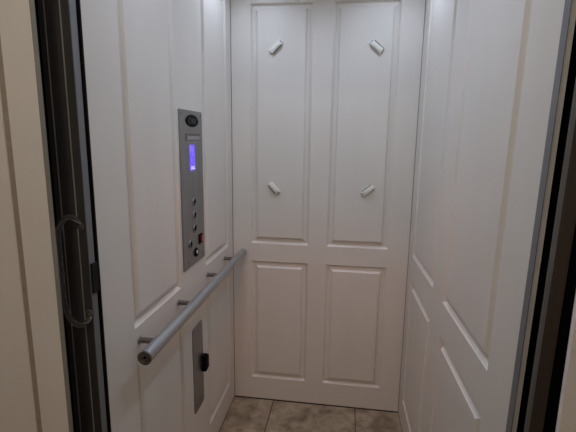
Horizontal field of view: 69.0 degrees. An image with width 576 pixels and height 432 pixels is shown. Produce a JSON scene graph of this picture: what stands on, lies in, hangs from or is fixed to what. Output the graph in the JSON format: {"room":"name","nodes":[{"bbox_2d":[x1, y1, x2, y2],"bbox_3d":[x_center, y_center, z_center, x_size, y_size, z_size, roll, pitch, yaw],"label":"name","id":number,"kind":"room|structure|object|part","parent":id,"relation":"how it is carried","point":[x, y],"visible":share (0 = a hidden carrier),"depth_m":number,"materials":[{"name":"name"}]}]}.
{"room":"elevator interior","nodes":[
{"label":"elevator interior","id":0,"kind":"room"},
{"bbox_2d":[34,0,75,431],"bbox_3d":[-0.527,-0.037,1.587,0.030,2.480,1.418,2,11,8],"label":"door frame","id":1,"kind":"structure","parent":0,"point":[35,1],"depth_m":1.03,"materials":[{"name":"black metal"}]},
{"bbox_2d":[75,0,234,431],"bbox_3d":[-0.389,0.017,1.619,0.023,2.294,1.210,2,11,8],"label":"wall","id":2,"kind":"structure","parent":0,"point":[142,61],"depth_m":1.32,"materials":[{"name":"white wood"}]},
{"bbox_2d":[37,0,106,431],"bbox_3d":[-0.508,0.263,1.007,0.082,2.036,0.076,2,11,8],"label":"gate","id":3,"kind":"object","parent":2,"relation":"attached to","point":[78,268],"visible":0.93,"depth_m":0.96,"materials":[{"name":"brown metal"}]},
{"bbox_3d":[-0.537,0.257,1.036,0.016,2.036,0.018,2,11,8],"label":"gate panel","id":4,"kind":"part","parent":3,"relation":"part of","materials":[{"name":"brown metal"}]},
{"bbox_3d":[-0.492,0.130,0.969,0.027,0.274,0.068,9,13,38],"label":"handle","id":5,"kind":"part","parent":3,"relation":"part of","materials":[{"name":"clear plastic"}]},
{"bbox_3d":[-0.481,0.259,1.028,0.020,2.036,0.020,2,11,8],"label":"gate panel","id":6,"kind":"part","parent":3,"relation":"part of","materials":[{"name":"brown metal"}]},
{"bbox_3d":[-0.470,0.260,1.028,0.002,2.036,0.021,2,11,8],"label":"post trim","id":7,"kind":"part","parent":3,"relation":"part of","materials":[{"name":"metal"}]},
{"bbox_3d":[-0.420,-0.286,1.279,0.014,1.189,0.347,2,11,8],"label":"raised panel","id":8,"kind":"part","parent":2,"relation":"part of","materials":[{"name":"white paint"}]},
{"bbox_3d":[-0.433,0.731,1.469,0.014,0.684,0.347,2,11,8],"label":"raised panel","id":9,"kind":"part","parent":2,"relation":"part of","materials":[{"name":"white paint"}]},
{"bbox_2d":[178,108,204,271],"bbox_3d":[-0.366,-0.103,1.627,0.012,0.596,0.229,2,11,8],"label":"control panel","id":10,"kind":"object","parent":2,"relation":"attached to","point":[189,122],"visible":1,"depth_m":1.60,"materials":[{"name":"metal"}]},
{"bbox_2d":[194,248,198,256],"bbox_3d":[-0.368,0.145,1.682,0.006,0.037,0.037,2,11,8],"label":"switch","id":11,"kind":"object","parent":10,"relation":"attached to","point":[196,250],"depth_m":1.67,"materials":[{"name":"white plastic"}]},
{"bbox_2d":[199,233,202,243],"bbox_3d":[-0.360,0.092,1.726,0.005,0.040,0.038,2,11,8],"label":"switch","id":12,"kind":"object","parent":10,"relation":"attached to","point":[200,234],"depth_m":1.72,"materials":[{"name":"red plastic"}]},
{"bbox_2d":[137,249,246,364],"bbox_3d":[-0.337,0.289,1.683,0.086,0.041,1.106,2,11,8],"label":"handrail","id":13,"kind":"object","parent":2,"relation":"attached to","point":[155,345],"visible":1,"depth_m":1.40,"materials":[{"name":"metal"}]},
{"bbox_2d":[192,320,208,413],"bbox_3d":[-0.367,0.637,1.777,0.026,0.380,0.124,2,11,8],"label":"plate","id":14,"kind":"object","parent":2,"relation":"attached to","point":[200,359],"visible":1,"depth_m":1.77,"materials":[{"name":"metal"}]},
{"bbox_3d":[-0.331,-0.398,1.890,0.014,1.189,0.343,2,11,8],"label":"raised panel","id":15,"kind":"part","parent":2,"relation":"part of","materials":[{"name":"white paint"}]},
{"bbox_3d":[-0.345,0.619,2.079,0.014,0.684,0.343,2,11,8],"label":"raised panel","id":16,"kind":"part","parent":2,"relation":"part of","materials":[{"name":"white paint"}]},
{"bbox_2d":[0,0,575,431],"bbox_3d":[-0.039,0.100,0.808,3.200,2.450,0.014,2,11,8],"label":"wall","id":17,"kind":"structure","parent":0,"point":[34,378],"depth_m":0.86,"materials":[{"name":"white paint"}]},
{"bbox_2d":[219,396,401,431],"bbox_3d":[0.082,1.190,1.734,1.030,0.030,1.320,2,11,8],"label":"floor","id":18,"kind":"structure","parent":0,"point":[245,414],"depth_m":2.24,"materials":[{"name":"tile"}]},
{"bbox_2d":[230,0,425,410],"bbox_3d":[0.164,-0.076,2.157,0.960,2.294,0.023,2,11,8],"label":"wall","id":19,"kind":"structure","parent":0,"point":[325,117],"depth_m":2.14,"materials":[{"name":"white wood"}]},
{"bbox_2d":[230,0,234,381],"bbox_3d":[-0.292,-0.091,2.208,0.002,2.294,0.002,2,11,8],"label":"trim","id":20,"kind":"structure","parent":19,"relation":"attached to","point":[230,0],"depth_m":2.19,"materials":[{"name":"white wood"}]},
{"bbox_2d":[268,182,280,194],"bbox_3d":[-0.071,-0.141,2.158,0.068,0.072,0.015,2,11,8],"label":"clip","id":21,"kind":"object","parent":19,"relation":"attached to","point":[271,185],"visible":1,"depth_m":2.15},
{"bbox_2d":[269,39,283,53],"bbox_3d":[-0.056,-0.822,2.030,0.071,0.070,0.015,2,11,8],"label":"clip","id":22,"kind":"object","parent":19,"relation":"attached to","point":[279,43],"visible":1,"depth_m":2.03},
{"bbox_3d":[-0.050,0.581,2.304,0.306,0.684,0.014,2,11,8],"label":"raised panel","id":23,"kind":"part","parent":19,"relation":"part of","materials":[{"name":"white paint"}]},
{"bbox_3d":[-0.037,-0.436,2.115,0.306,1.189,0.014,2,11,8],"label":"raised panel","id":24,"kind":"part","parent":19,"relation":"part of","materials":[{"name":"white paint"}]},
{"bbox_2d":[219,395,397,430],"bbox_3d":[0.057,1.164,1.775,0.932,0.006,1.222,2,11,8],"label":"trim","id":25,"kind":"structure","parent":19,"relation":"attached to","point":[235,395],"depth_m":2.35,"materials":[{"name":"white wood"}]},
{"bbox_3d":[0.351,0.596,2.249,0.312,0.684,0.014,2,11,8],"label":"raised panel","id":26,"kind":"part","parent":19,"relation":"part of","materials":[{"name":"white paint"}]},
{"bbox_3d":[0.364,-0.421,2.060,0.312,1.189,0.014,2,11,8],"label":"raised panel","id":27,"kind":"part","parent":19,"relation":"part of","materials":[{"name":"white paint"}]},
{"bbox_2d":[360,184,374,196],"bbox_3d":[0.395,-0.127,2.093,0.073,0.066,0.015,2,11,8],"label":"clip","id":28,"kind":"object","parent":19,"relation":"attached to","point":[369,188],"visible":1,"depth_m":2.09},
{"bbox_2d":[369,39,383,52],"bbox_3d":[0.416,-0.800,1.966,0.072,0.068,0.015,2,11,8],"label":"clip","id":29,"kind":"object","parent":19,"relation":"attached to","point":[374,43],"visible":1,"depth_m":1.96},
{"bbox_2d":[398,1,425,406],"bbox_3d":[0.617,-0.056,2.083,0.002,2.294,0.002,2,11,8],"label":"trim","id":30,"kind":"structure","parent":19,"relation":"attached to","point":[425,1],"depth_m":2.07,"materials":[{"name":"white wood"}]},
{"bbox_2d":[398,0,575,431],"bbox_3d":[0.565,0.061,1.452,0.055,2.294,1.283,2,11,7],"label":"wall","id":31,"kind":"structure","parent":0,"point":[494,73],"depth_m":1.12,"materials":[{"name":"white wood"}]},
{"bbox_3d":[0.577,0.676,1.895,0.018,0.654,0.430,2,11,6],"label":"raised panel","id":32,"kind":"part","parent":31,"relation":"part of","materials":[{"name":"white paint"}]},
{"bbox_3d":[0.594,-0.350,1.704,0.021,1.192,0.430,2,11,5],"label":"raised panel","id":33,"kind":"part","parent":31,"relation":"part of","materials":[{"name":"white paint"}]},
{"bbox_3d":[0.509,0.781,1.325,0.022,0.654,0.443,2,11,6],"label":"raised panel","id":34,"kind":"part","parent":31,"relation":"part of","materials":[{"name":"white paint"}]},
{"bbox_3d":[0.532,-0.244,1.133,0.028,1.192,0.444,2,11,5],"label":"raised panel","id":35,"kind":"part","parent":31,"relation":"part of","materials":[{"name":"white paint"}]},
{"bbox_3d":[0.476,0.223,0.848,0.032,2.194,0.024,2,11,8],"label":"edge trim","id":36,"kind":"part","parent":31,"relation":"part of","materials":[{"name":"metal"}]},
{"bbox_2d":[516,21,575,431],"bbox_3d":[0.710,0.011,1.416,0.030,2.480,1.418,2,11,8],"label":"door frame","id":37,"kind":"structure","parent":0,"point":[550,421],"depth_m":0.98,"materials":[{"name":"black metal"}]}
]}

